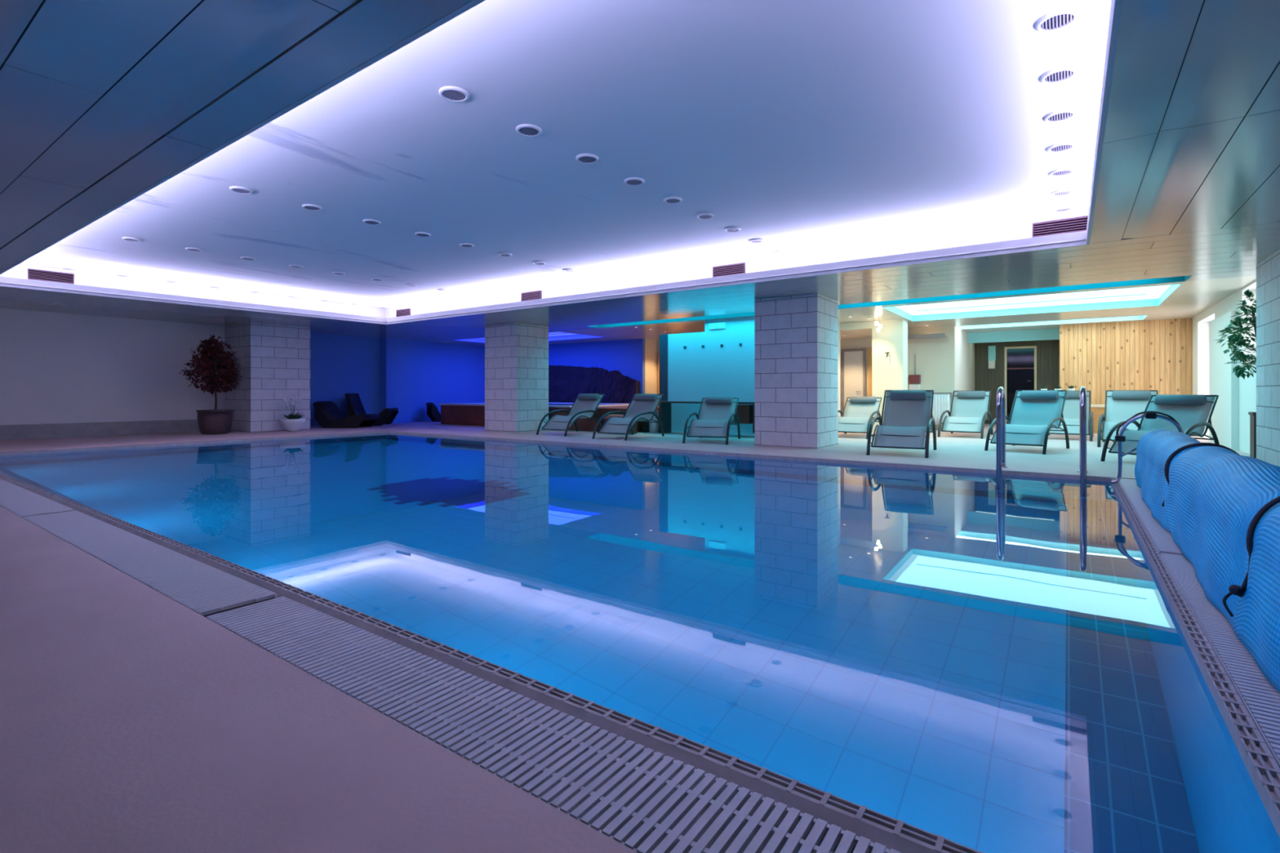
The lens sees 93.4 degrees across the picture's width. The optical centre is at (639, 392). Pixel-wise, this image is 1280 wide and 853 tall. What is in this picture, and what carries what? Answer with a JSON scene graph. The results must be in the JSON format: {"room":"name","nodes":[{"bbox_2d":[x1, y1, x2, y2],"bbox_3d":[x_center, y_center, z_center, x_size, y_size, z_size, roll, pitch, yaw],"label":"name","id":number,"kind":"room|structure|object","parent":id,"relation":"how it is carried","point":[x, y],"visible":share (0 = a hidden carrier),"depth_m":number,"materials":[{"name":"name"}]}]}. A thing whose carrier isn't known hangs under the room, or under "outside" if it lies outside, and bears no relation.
{"room":"spa","nodes":[
{"label":"spa","id":0,"kind":"room"},
{"bbox_2d":[195,409,234,434],"bbox_3d":[-10.243,0.710,14.550,0.750,0.580,0.750,0,0,35],"label":"pot","id":1,"kind":"object","parent":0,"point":[210,421],"depth_m":14.29,"materials":[{"name":"brown ceramic"}]},
{"bbox_2d":[0,307,484,426],"bbox_3d":[-11.017,-0.535,16.180,0.150,3.070,18.800,0,0,35],"label":"wall","id":2,"kind":"structure","parent":0,"point":[55,367],"depth_m":14.61,"materials":[{"name":"paint"}]},
{"bbox_2d":[0,419,199,439],"bbox_3d":[-13.656,0.845,12.313,0.030,0.310,9.040,0,0,35],"label":"baseboard","id":3,"kind":"structure","parent":2,"relation":"attached to","point":[95,428],"depth_m":13.85,"materials":[{"name":"stone"}]},
{"bbox_2d":[380,337,411,422],"bbox_3d":[-8.060,-0.385,19.905,0.350,2.770,0.900,0,0,35],"label":"wall","id":4,"kind":"structure","parent":0,"point":[395,353],"depth_m":19.75,"materials":[{"name":"blue"}]},
{"bbox_2d":[18,0,1111,308],"bbox_3d":[-2.901,-2.325,8.689,16.000,0.050,8.200,0,0,35],"label":"ceiling","id":5,"kind":"structure","parent":0,"point":[798,125],"depth_m":5.66,"materials":[{"name":"paint"}]},
{"bbox_2d":[229,186,253,194],"bbox_3d":[-4.516,-2.290,6.832,0.224,0.020,0.224,0,0,35],"label":"recessed light","id":6,"kind":"object","parent":5,"relation":"in","point":[239,189],"visible":1,"depth_m":6.80,"materials":[{"name":"grey metal"}]},
{"bbox_2d":[439,85,469,102],"bbox_3d":[-1.428,-2.290,4.635,0.224,0.020,0.224,0,0,35],"label":"recessed light","id":7,"kind":"object","parent":5,"relation":"in","point":[451,93],"visible":1,"depth_m":4.62,"materials":[{"name":"grey metal"}]},
{"bbox_2d":[515,124,542,136],"bbox_3d":[-0.973,-2.290,5.275,0.224,0.020,0.224,0,0,35],"label":"recessed light","id":8,"kind":"object","parent":5,"relation":"in","point":[526,130],"visible":1,"depth_m":5.25,"materials":[{"name":"grey metal"}]},
{"bbox_2d":[575,153,598,164],"bbox_3d":[-0.518,-2.290,5.915,0.224,0.020,0.224,0,0,35],"label":"recessed light","id":9,"kind":"object","parent":5,"relation":"in","point":[587,158],"visible":1,"depth_m":5.89,"materials":[{"name":"grey metal"}]},
{"bbox_2d":[623,177,644,186],"bbox_3d":[-0.063,-2.290,6.554,0.224,0.020,0.224,0,0,35],"label":"recessed light","id":10,"kind":"object","parent":5,"relation":"in","point":[634,181],"visible":1,"depth_m":6.53,"materials":[{"name":"grey metal"}]},
{"bbox_2d":[663,196,682,204],"bbox_3d":[0.392,-2.290,7.194,0.224,0.020,0.224,0,0,35],"label":"recessed light","id":11,"kind":"object","parent":5,"relation":"in","point":[670,200],"visible":1,"depth_m":7.17,"materials":[{"name":"grey metal"}]},
{"bbox_2d":[1035,8,1079,32],"bbox_3d":[2.571,-2.290,3.718,0.224,0.020,0.224,0,0,35],"label":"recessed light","id":12,"kind":"object","parent":5,"relation":"in","point":[1057,20],"visible":1,"depth_m":3.71,"materials":[{"name":"white"}]},
{"bbox_2d":[1040,66,1077,84],"bbox_3d":[3.026,-2.290,4.358,0.224,0.020,0.224,0,0,35],"label":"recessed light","id":13,"kind":"object","parent":5,"relation":"in","point":[1060,74],"visible":1,"depth_m":4.35,"materials":[{"name":"grey"}]},
{"bbox_2d":[1044,108,1076,122],"bbox_3d":[3.481,-2.290,4.998,0.224,0.020,0.224,0,0,35],"label":"air vent","id":14,"kind":"object","parent":5,"relation":"in","point":[1060,115],"visible":1,"depth_m":4.99,"materials":[{"name":"grey"}]},
{"bbox_2d":[1046,141,1075,152],"bbox_3d":[3.936,-2.290,5.637,0.224,0.020,0.224,0,0,35],"label":"air vent","id":15,"kind":"object","parent":5,"relation":"in","point":[1062,146],"visible":1,"depth_m":5.63,"materials":[{"name":"grey"}]},
{"bbox_2d":[1048,167,1075,177],"bbox_3d":[4.391,-2.290,6.277,0.224,0.020,0.224,0,0,35],"label":"air vent","id":16,"kind":"object","parent":5,"relation":"in","point":[1067,171],"visible":1,"depth_m":6.26,"materials":[{"name":"grey"}]},
{"bbox_2d":[1050,188,1074,196],"bbox_3d":[4.846,-2.290,6.917,0.224,0.020,0.224,0,0,35],"label":"air vent","id":17,"kind":"object","parent":5,"relation":"in","point":[1066,191],"visible":1,"depth_m":6.90,"materials":[{"name":"grey"}]},
{"bbox_2d":[548,338,644,394],"bbox_3d":[-2.730,-0.385,21.913,7.010,2.770,0.150,0,0,35],"label":"wall","id":18,"kind":"structure","parent":0,"point":[627,357],"depth_m":20.67,"materials":[{"name":"blue paint"}]},
{"bbox_2d":[0,421,1249,852],"bbox_3d":[-0.192,1.000,12.653,21.980,0.001,25.600,0,0,35],"label":"floor","id":19,"kind":"structure","parent":0,"point":[132,720],"depth_m":1.78,"materials":[{"name":"paint"}]},
{"bbox_2d":[178,334,242,434],"bbox_3d":[-10.270,-0.183,14.561,1.348,2.365,1.335,0,0,35],"label":"potted plant","id":20,"kind":"object","parent":19,"relation":"on","point":[215,421],"visible":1,"depth_m":14.37,"materials":[{"name":"plant"}]},
{"bbox_2d":[224,322,311,432],"bbox_3d":[-9.970,-0.383,16.159,1.572,2.766,1.472,0,0,35],"label":"stone column","id":21,"kind":"structure","parent":19,"relation":"on","point":[273,359],"depth_m":15.59,"materials":[{"name":"stone"}]},
{"bbox_2d":[280,396,305,431],"bbox_3d":[-8.982,0.547,15.591,0.612,0.906,0.580,0,0,35],"label":"potted orchid","id":22,"kind":"object","parent":19,"relation":"on","point":[295,422],"visible":1,"depth_m":15.46,"materials":[{"name":"white ceramic"}]},
{"bbox_2d":[312,400,381,428],"bbox_3d":[-8.400,0.627,17.328,1.589,0.746,0.828,0,0,5],"label":"chaise","id":23,"kind":"object","parent":19,"relation":"on","point":[327,414],"visible":1,"depth_m":16.98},
{"bbox_2d":[316,400,339,411],"bbox_3d":[-8.995,0.397,17.385,0.274,0.285,0.690,0,0,5],"label":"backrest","id":24,"kind":"object","parent":23,"relation":"on","point":[328,406],"depth_m":17.31,"materials":[{"name":"fabric"}]},
{"bbox_2d":[344,393,398,426],"bbox_3d":[-8.220,0.512,18.511,1.283,0.976,0.972,0,0,-7],"label":"chaise","id":25,"kind":"object","parent":19,"relation":"on","point":[354,406],"visible":0.62,"depth_m":18.18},
{"bbox_2d":[348,393,364,410],"bbox_3d":[-8.693,0.293,18.456,0.224,0.508,0.810,0,0,-7],"label":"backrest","id":26,"kind":"object","parent":25,"relation":"on","point":[355,401],"depth_m":18.39,"materials":[{"name":"fabric"}]},
{"bbox_2d":[425,402,440,422],"bbox_3d":[-6.714,0.672,20.891,1.223,0.656,0.720,0,0,-33],"label":"chaise","id":27,"kind":"object","parent":19,"relation":"on","point":[433,412],"visible":0.48,"depth_m":20.40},
{"bbox_2d":[484,322,548,431],"bbox_3d":[-3.263,-0.383,15.997,1.192,2.766,1.182,0,0,35],"label":"stone column","id":28,"kind":"structure","parent":19,"relation":"on","point":[517,353],"depth_m":15.57,"materials":[{"name":"stone"}]},
{"bbox_2d":[438,402,658,434],"bbox_3d":[-2.246,0.675,18.194,7.750,0.650,4.050,0,0,35],"label":"hot tub","id":29,"kind":"object","parent":19,"relation":"on","point":[460,414],"visible":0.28,"depth_m":17.97,"materials":[{"name":"brown wood"}]},
{"bbox_2d":[536,393,604,436],"bbox_3d":[-1.647,0.516,14.636,0.902,0.967,1.599,0,0,32],"label":"sun lounger","id":30,"kind":"object","parent":19,"relation":"on","point":[585,405],"visible":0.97,"depth_m":14.79,"materials":[{"name":"grey"}]},
{"bbox_2d":[577,393,599,399],"bbox_3d":[-1.300,0.112,15.183,0.600,0.158,0.155,0,0,32],"label":"pillow","id":31,"kind":"object","parent":30,"relation":"on","point":[582,396],"depth_m":15.11,"materials":[{"name":"grey fabric"}]},
{"bbox_2d":[548,364,639,403],"bbox_3d":[-1.786,0.002,20.911,4.050,1.996,0.368,0,0,35],"label":"cladding","id":32,"kind":"object","parent":19,"relation":"on","point":[566,383],"visible":0.52,"depth_m":20.91,"materials":[{"name":"black"}]},
{"bbox_2d":[591,393,664,440],"bbox_3d":[-0.226,0.516,13.405,0.902,0.967,1.599,0,0,33],"label":"sun lounger","id":33,"kind":"object","parent":19,"relation":"on","point":[642,407],"visible":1,"depth_m":13.56,"materials":[{"name":"grey"}]},
{"bbox_2d":[633,393,657,400],"bbox_3d":[0.131,0.112,13.946,0.600,0.158,0.155,0,0,33],"label":"pillow","id":34,"kind":"object","parent":33,"relation":"on","point":[637,397],"depth_m":13.87,"materials":[{"name":"grey fabric"}]},
{"bbox_2d":[648,410,658,432],"bbox_3d":[0.370,0.730,15.014,0.300,0.540,0.300,0,0,35],"label":"bin","id":35,"kind":"object","parent":19,"relation":"on","point":[653,427],"visible":0.49,"depth_m":14.89,"materials":[{"name":"white metal"}]},
{"bbox_2d":[642,400,754,433],"bbox_3d":[1.671,0.610,14.212,3.750,0.780,0.500,0,0,35],"label":"console table","id":36,"kind":"object","parent":19,"relation":"on","point":[745,413],"visible":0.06,"depth_m":14.54,"materials":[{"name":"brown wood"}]},
{"bbox_2d":[682,396,740,444],"bbox_3d":[1.507,0.548,12.431,0.902,0.903,1.599,0,0,18],"label":"sun lounger","id":37,"kind":"object","parent":19,"relation":"on","point":[717,414],"visible":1,"depth_m":12.69,"materials":[{"name":"grey"}]},
{"bbox_2d":[705,396,733,404],"bbox_3d":[1.713,0.173,13.050,0.600,0.152,0.163,0,0,18],"label":"pillow","id":38,"kind":"object","parent":37,"relation":"on","point":[708,400],"depth_m":12.99,"materials":[{"name":"grey fabric"}]},
{"bbox_2d":[754,293,838,448],"bbox_3d":[3.000,-0.383,11.543,1.222,2.766,1.182,0,0,35],"label":"stone column","id":39,"kind":"structure","parent":19,"relation":"on","point":[796,337],"depth_m":11.08,"materials":[{"name":"stone"}]},
{"bbox_2d":[837,396,881,439],"bbox_3d":[4.947,0.548,13.812,0.902,0.903,1.599,0,0,33],"label":"sun lounger","id":40,"kind":"object","parent":19,"relation":"on","point":[859,413],"visible":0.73,"depth_m":14.07,"materials":[{"name":"grey"}]},
{"bbox_2d":[849,396,876,403],"bbox_3d":[5.306,0.173,14.356,0.600,0.152,0.163,0,0,33],"label":"pillow","id":41,"kind":"object","parent":40,"relation":"on","point":[852,399],"depth_m":14.29,"materials":[{"name":"grey fabric"}]},
{"bbox_2d":[866,390,936,457],"bbox_3d":[4.402,0.478,10.087,0.902,1.043,1.599,0,0,30],"label":"sun lounger","id":42,"kind":"object","parent":19,"relation":"on","point":[906,419],"visible":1,"depth_m":10.35,"materials":[{"name":"grey"}]},
{"bbox_2d":[889,391,926,399],"bbox_3d":[4.729,0.051,10.643,0.600,0.164,0.151,0,0,30],"label":"pillow","id":43,"kind":"object","parent":42,"relation":"on","point":[894,395],"depth_m":10.59,"materials":[{"name":"grey fabric"}]},
{"bbox_2d":[930,392,952,429],"bbox_3d":[7.944,0.500,15.915,0.500,1.000,0.293,0,0,35],"label":"radiator","id":44,"kind":"object","parent":19,"relation":"on","point":[942,402],"visible":0.66,"depth_m":15.81,"materials":[{"name":"metal"}]},
{"bbox_2d":[937,391,993,439],"bbox_3d":[7.514,0.478,13.889,0.902,1.043,1.599,0,0,37],"label":"sun lounger","id":45,"kind":"object","parent":19,"relation":"on","point":[969,412],"visible":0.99,"depth_m":14.10,"materials":[{"name":"grey"}]},
{"bbox_2d":[956,391,985,398],"bbox_3d":[7.906,0.051,14.402,0.600,0.164,0.151,0,0,37],"label":"pillow","id":46,"kind":"object","parent":45,"relation":"on","point":[960,394],"depth_m":14.36,"materials":[{"name":"grey fabric"}]},
{"bbox_2d":[995,386,1007,475],"bbox_3d":[4.705,1.062,7.859,0.110,2.275,0.628,0,0,35],"label":"ladder handrail","id":47,"kind":"object","parent":19,"relation":"on","point":[1001,397],"visible":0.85,"depth_m":7.64,"materials":[{"name":"silver metal"}]},
{"bbox_2d":[984,390,1069,454],"bbox_3d":[6.806,0.478,10.571,1.599,1.043,0.902,0,0,-43],"label":"sun lounger","id":48,"kind":"object","parent":19,"relation":"on","point":[1035,412],"visible":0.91,"depth_m":10.73,"materials":[{"name":"grey"}]},
{"bbox_2d":[1019,391,1058,399],"bbox_3d":[7.281,0.051,11.007,0.151,0.164,0.600,0,0,-43],"label":"pillow","id":49,"kind":"object","parent":48,"relation":"on","point":[1024,395],"depth_m":10.95,"materials":[{"name":"grey fabric"}]},
{"bbox_2d":[1048,390,1093,441],"bbox_3d":[9.352,0.478,13.195,0.902,1.043,1.599,0,0,37],"label":"sun lounger","id":50,"kind":"object","parent":19,"relation":"on","point":[1071,408],"visible":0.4,"depth_m":13.37,"materials":[{"name":"grey"}]},
{"bbox_2d":[1063,391,1079,398],"bbox_3d":[9.744,0.051,13.708,0.600,0.164,0.151,0,0,37],"label":"pillow","id":51,"kind":"object","parent":50,"relation":"on","point":[1070,394],"depth_m":13.62,"materials":[{"name":"grey fabric"}]},
{"bbox_2d":[1076,386,1088,481],"bbox_3d":[5.406,1.062,7.360,0.110,2.275,0.628,0,0,35],"label":"ladder handrail","id":52,"kind":"object","parent":19,"relation":"on","point":[1082,393],"visible":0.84,"depth_m":7.12,"materials":[{"name":"silver metal"}]},
{"bbox_2d":[1090,404,1106,433],"bbox_3d":[11.513,0.650,14.636,1.000,0.700,0.500,0,0,35],"label":"side table","id":53,"kind":"object","parent":19,"relation":"on","point":[1097,410],"visible":0.02,"depth_m":14.66,"materials":[{"name":"beige wood"}]},
{"bbox_2d":[1097,390,1158,447],"bbox_3d":[9.210,0.478,11.330,0.902,1.043,1.599,0,0,40],"label":"sun lounger","id":54,"kind":"object","parent":19,"relation":"on","point":[1122,405],"visible":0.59,"depth_m":11.73,"materials":[{"name":"grey"}]},
{"bbox_2d":[1111,391,1151,399],"bbox_3d":[9.628,0.051,11.822,0.600,0.164,0.151,0,0,40],"label":"pillow","id":55,"kind":"object","parent":54,"relation":"on","point":[1115,394],"depth_m":11.78,"materials":[{"name":"grey fabric"}]},
{"bbox_2d":[1100,394,1219,461],"bbox_3d":[7.603,0.516,8.785,1.599,0.967,0.902,0,0,-31],"label":"sun lounger","id":56,"kind":"object","parent":19,"relation":"on","point":[1191,411],"visible":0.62,"depth_m":8.91,"materials":[{"name":"grey"}]},
{"bbox_2d":[1154,394,1207,405],"bbox_3d":[8.160,0.112,9.115,0.155,0.158,0.600,0,0,-31],"label":"pillow","id":57,"kind":"object","parent":56,"relation":"on","point":[1160,399],"depth_m":9.07,"materials":[{"name":"grey fabric"}]},
{"bbox_2d":[1111,411,1279,692],"bbox_3d":[2.980,0.601,2.903,0.742,0.802,8.687,0,0,35],"label":"reel","id":58,"kind":"object","parent":19,"relation":"on","point":[1220,506],"visible":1,"depth_m":2.88,"materials":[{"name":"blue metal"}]},
{"bbox_2d":[1215,288,1256,458],"bbox_3d":[8.968,-0.259,8.963,0.523,2.518,1.234,0,0,35],"label":"potted ficus","id":59,"kind":"object","parent":19,"relation":"on","point":[1239,322],"visible":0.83,"depth_m":8.80,"materials":[{"name":"green plant"}]},
{"bbox_2d":[1256,248,1279,466],"bbox_3d":[8.660,-0.383,7.518,1.192,2.766,1.182,0,0,35],"label":"stone column","id":60,"kind":"structure","parent":19,"relation":"on","point":[1268,271],"depth_m":7.83,"materials":[{"name":"tile"}]},
{"bbox_2d":[0,0,1279,340],"bbox_3d":[-3.304,-1.780,8.277,21.572,0.020,14.852,0,0,35],"label":"ceiling","id":61,"kind":"structure","parent":0,"point":[1207,201],"depth_m":4.08,"materials":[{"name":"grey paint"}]},
{"bbox_2d":[0,209,1088,318],"bbox_3d":[-2.901,-2.060,8.689,16.000,0.520,8.200,0,0,35],"label":"cove","id":62,"kind":"object","parent":61,"relation":"attached to","point":[1020,228],"visible":0.15,"depth_m":11.22,"materials":[{"name":"white paint"}]},
{"bbox_2d":[27,268,74,284],"bbox_3d":[-10.887,-2.145,11.154,0.024,0.190,0.620,0,0,35],"label":"air vent","id":63,"kind":"object","parent":62,"relation":"attached to","point":[33,274],"visible":0.97,"depth_m":11.14,"materials":[{"name":"black"}]},
{"bbox_2d":[520,290,542,301],"bbox_3d":[-2.395,-2.125,13.283,0.620,0.190,0.024,0,0,35],"label":"air vent","id":64,"kind":"object","parent":62,"relation":"attached to","point":[536,295],"visible":0.95,"depth_m":13.29,"materials":[{"name":"black"}]},
{"bbox_2d":[712,262,745,277],"bbox_3d":[1.541,-2.125,10.484,0.620,0.190,0.024,0,0,35],"label":"air vent","id":65,"kind":"object","parent":62,"relation":"attached to","point":[734,268],"visible":0.94,"depth_m":10.48,"materials":[{"name":"black"}]},
{"bbox_2d":[1032,215,1088,237],"bbox_3d":[5.404,-2.125,7.737,0.620,0.190,0.024,0,0,35],"label":"air vent","id":66,"kind":"object","parent":62,"relation":"attached to","point":[1079,224],"visible":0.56,"depth_m":7.74,"materials":[{"name":"black"}]},
{"bbox_2d":[0,0,1123,324],"bbox_3d":[-2.700,-1.849,8.522,14.680,0.163,7.200,0,0,35],"label":"trim","id":67,"kind":"structure","parent":61,"relation":"attached to","point":[1082,237],"depth_m":8.82,"materials":[{"name":"white paint"}]},
{"bbox_2d":[644,338,659,394],"bbox_3d":[0.587,-0.385,20.659,0.150,2.770,1.650,0,0,35],"label":"wall","id":68,"kind":"structure","parent":0,"point":[651,347],"depth_m":20.22,"materials":[{"name":"beige"}]},
{"bbox_2d":[659,316,754,435],"bbox_3d":[2.127,-0.385,14.526,3.870,2.770,0.180,0,0,35],"label":"wall","id":69,"kind":"structure","parent":0,"point":[729,369],"depth_m":14.78,"materials":[{"name":"teal"}]},
{"bbox_2d":[414,270,1256,346],"bbox_3d":[4.285,-1.770,18.948,21.580,0.001,10.150,0,0,35],"label":"ceiling","id":70,"kind":"structure","parent":0,"point":[1190,299],"depth_m":13.87,"materials":[{"name":"beige paint"}]},
{"bbox_2d":[453,327,602,342],"bbox_3d":[-3.717,-1.847,19.792,4.840,0.165,2.090,0,0,35],"label":"ceiling","id":71,"kind":"structure","parent":70,"relation":"attached to","point":[557,335],"depth_m":20.08,"materials":[{"name":"blue"}]},
{"bbox_2d":[481,332,579,338],"bbox_3d":[-3.717,-1.920,19.792,4.800,0.020,2.050,0,0,35],"label":"ceiling light","id":72,"kind":"object","parent":71,"relation":"in","point":[551,335],"depth_m":20.04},
{"bbox_2d":[881,283,1182,321],"bbox_3d":[7.781,-1.847,12.382,4.670,0.165,3.040,0,0,35],"label":"ceiling","id":73,"kind":"structure","parent":70,"relation":"attached to","point":[1149,295],"depth_m":12.89,"materials":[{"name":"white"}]},
{"bbox_2d":[955,315,1147,329],"bbox_3d":[10.019,-1.847,15.546,4.650,0.165,0.990,0,0,35],"label":"ceiling","id":74,"kind":"structure","parent":70,"relation":"attached to","point":[1142,317],"depth_m":15.54,"materials":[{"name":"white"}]},
{"bbox_2d":[837,322,839,416],"bbox_3d":[4.367,-0.385,14.466,0.150,2.770,2.360,0,0,35],"label":"wall partition","id":75,"kind":"structure","parent":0,"point":[838,323],"depth_m":15.28,"materials":[{"name":"white paint"}]},
{"bbox_2d":[840,337,871,417],"bbox_3d":[4.205,-0.385,19.189,7.450,2.770,0.150,0,0,35],"label":"wall","id":76,"kind":"structure","parent":0,"point":[866,342],"depth_m":17.55,"materials":[{"name":"beige paint"}]},
{"bbox_2d":[840,347,866,417],"bbox_3d":[6.220,-0.140,17.597,0.700,2.280,0.109,0,0,35],"label":"door","id":77,"kind":"structure","parent":76,"relation":"in","point":[853,361],"depth_m":17.60,"materials":[{"name":"white"}]},
{"bbox_2d":[868,346,871,423],"bbox_3d":[6.845,-0.150,17.174,0.650,2.300,0.065,0,0,35],"label":"wood panel","id":78,"kind":"object","parent":76,"relation":"attached to","point":[869,348],"visible":0.21,"depth_m":17.30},
{"bbox_2d":[840,321,871,338],"bbox_3d":[5.645,-1.677,16.539,2.030,0.175,2.500,0,0,35],"label":"ceiling","id":79,"kind":"structure","parent":0,"point":[861,329],"depth_m":15.40,"materials":[{"name":"beige paint"}]},
{"bbox_2d":[585,275,1191,328],"bbox_3d":[3.609,-1.900,12.839,12.040,0.260,0.630,0,0,35],"label":"wall","id":80,"kind":"structure","parent":0,"point":[1181,278],"depth_m":11.38,"materials":[{"name":"teal"}]},
{"bbox_2d":[871,319,907,432],"bbox_3d":[6.186,-0.385,14.927,0.720,2.770,0.500,0,0,35],"label":"wall","id":81,"kind":"structure","parent":0,"point":[891,372],"depth_m":14.74,"materials":[{"name":"beige paint"}]},
{"bbox_2d":[907,325,955,430],"bbox_3d":[7.740,-0.385,16.430,1.510,2.770,0.150,0,0,35],"label":"wall","id":82,"kind":"structure","parent":0,"point":[935,357],"depth_m":16.21,"materials":[{"name":"beige paint"}]},
{"bbox_2d":[908,354,920,390],"bbox_3d":[7.477,-0.450,16.415,0.280,1.200,0.180,0,0,35],"label":"wall dispenser","id":83,"kind":"object","parent":82,"relation":"attached to","point":[913,379],"visible":0.73,"depth_m":16.35,"materials":[{"name":"red plastic"}]},
{"bbox_2d":[907,333,947,339],"bbox_3d":[7.521,-1.480,16.200,1.280,0.120,0.460,0,0,35],"label":"shelf","id":84,"kind":"object","parent":82,"relation":"attached to","point":[939,335],"visible":0.64,"depth_m":15.89,"materials":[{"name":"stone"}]},
{"bbox_2d":[955,325,974,391],"bbox_3d":[9.511,-0.385,17.747,0.150,2.770,4.050,0,0,35],"label":"wall","id":85,"kind":"structure","parent":0,"point":[964,351],"depth_m":17.31,"materials":[{"name":"white paint"}]},
{"bbox_2d":[967,328,1059,343],"bbox_3d":[10.664,-1.620,17.418,2.410,0.300,0.150,0,0,35],"label":"wall","id":86,"kind":"structure","parent":0,"point":[1042,334],"depth_m":17.28,"materials":[{"name":"teal"}]},
{"bbox_2d":[974,339,1059,424],"bbox_3d":[11.701,-0.385,18.748,2.560,2.770,0.120,0,0,35],"label":"wall","id":87,"kind":"structure","parent":0,"point":[986,379],"depth_m":18.92,"materials":[{"name":"brown wood"}]},
{"bbox_2d":[988,346,995,368],"bbox_3d":[11.096,-1.110,19.019,0.200,0.720,0.120,0,0,35],"label":"wall lamp","id":88,"kind":"object","parent":87,"relation":"attached to","point":[992,349],"visible":1,"depth_m":19.00,"materials":[{"name":"white glass"}]},
{"bbox_2d":[1004,346,1036,424],"bbox_3d":[11.756,-0.210,18.635,0.840,2.420,0.122,0,0,35],"label":"door","id":89,"kind":"structure","parent":87,"relation":"in","point":[1020,362],"depth_m":18.67,"materials":[{"name":"brown glass"}]},
{"bbox_2d":[1059,318,1192,404],"bbox_3d":[12.893,-0.384,16.231,2.600,2.768,2.800,0,0,35],"label":"wall","id":90,"kind":"structure","parent":0,"point":[1151,354],"depth_m":15.02,"materials":[{"name":"brown wood"}]},
{"bbox_2d":[1192,280,1256,453],"bbox_3d":[11.910,-0.385,12.347,0.300,2.770,10.470,0,0,35],"label":"wall","id":91,"kind":"structure","parent":0,"point":[1201,322],"depth_m":11.38,"materials":[{"name":"white paint"}]},
{"bbox_2d":[1209,310,1239,450],"bbox_3d":[10.883,-0.210,11.249,0.099,2.420,1.950,0,0,35],"label":"wall pier","id":92,"kind":"object","parent":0,"point":[1224,384],"visible":0.79,"depth_m":11.02,"materials":[{"name":"white paint"}]},
{"bbox_2d":[1248,412,1256,458],"bbox_3d":[8.792,0.640,8.497,0.270,0.720,0.270,0,0,35],"label":"planter","id":93,"kind":"object","parent":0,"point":[1252,415],"depth_m":8.50,"materials":[{"name":"grey"}]},
{"bbox_3d":[-2.665,1.828,8.344,14.925,1.544,7.670,0,0,35],"label":"wall","id":94,"kind":"structure","parent":0,"visible":0},
{"bbox_2d":[0,431,389,456],"bbox_3d":[-8.697,1.027,12.609,0.090,0.056,7.470,0,0,35],"label":"pool coping","id":95,"kind":"object","parent":94,"relation":"on","point":[381,432],"visible":1,"depth_m":11.86,"materials":[{"name":"stone"}]},
{"bbox_2d":[0,472,984,852],"bbox_3d":[-4.818,1.027,5.213,14.805,0.056,0.088,0,0,35],"label":"pool coping","id":96,"kind":"object","parent":94,"relation":"on","point":[900,836],"visible":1,"depth_m":1.83,"materials":[{"name":"stone"}]},
{"bbox_2d":[0,432,1279,852],"bbox_3d":[-2.648,1.050,8.307,14.755,0.001,7.470,0,0,35],"label":"pool water","id":97,"kind":"object","parent":94,"relation":"in","point":[986,663],"visible":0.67,"depth_m":3.13,"materials":[{"name":"teal liquid"}]},
{"bbox_2d":[203,477,1135,852],"bbox_3d":[-2.635,1.060,8.062,15.280,0.119,7.995,0,0,35],"label":"trim","id":98,"kind":"structure","parent":94,"relation":"attached to","point":[1121,477],"depth_m":2.91,"materials":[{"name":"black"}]},
{"bbox_2d":[0,479,75,517],"bbox_3d":[-6.404,1.014,6.073,3.644,0.023,0.335,0,0,35],"label":"grate","id":99,"kind":"object","parent":98,"relation":"on","point":[22,502],"visible":0.99,"depth_m":5.46,"materials":[{"name":"grey plastic"}]},
{"bbox_2d":[22,511,277,616],"bbox_3d":[-3.388,1.014,3.928,3.644,0.023,0.335,0,0,35],"label":"slab","id":100,"kind":"object","parent":98,"relation":"on","point":[205,589],"visible":0.94,"depth_m":3.50,"materials":[{"name":"grey plastic"}]},
{"bbox_2d":[206,596,901,852],"bbox_3d":[-0.405,1.014,1.806,3.546,0.023,0.335,0,0,35],"label":"grate","id":101,"kind":"object","parent":98,"relation":"on","point":[645,800],"visible":0.94,"depth_m":1.69,"materials":[{"name":"grey plastic"}]},
{"bbox_2d":[1119,478,1183,555],"bbox_3d":[4.573,1.014,5.343,0.330,0.023,3.969,0,0,35],"label":"grate","id":102,"kind":"object","parent":98,"relation":"on","point":[1162,540],"visible":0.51,"depth_m":4.64,"materials":[{"name":"grey plastic"}]},
{"bbox_2d":[1160,553,1279,768],"bbox_3d":[2.372,1.014,2.248,0.330,0.023,3.514,0,0,35],"label":"grate","id":103,"kind":"object","parent":98,"relation":"on","point":[1261,700],"visible":0.5,"depth_m":2.27,"materials":[{"name":"grey plastic"}]},
{"bbox_2d":[389,431,1116,481],"bbox_3d":[-0.449,1.027,11.357,14.805,0.056,0.050,0,0,35],"label":"pool coping","id":104,"kind":"object","parent":94,"relation":"on","point":[753,455],"visible":0.98,"depth_m":9.18,"materials":[{"name":"stone"}]},
{"bbox_2d":[1111,477,1279,837],"bbox_3d":[3.386,1.027,4.016,0.053,0.056,7.470,0,0,35],"label":"pool coping","id":105,"kind":"object","parent":94,"relation":"on","point":[1262,766],"visible":0.94,"depth_m":2.06,"materials":[{"name":"stone"}]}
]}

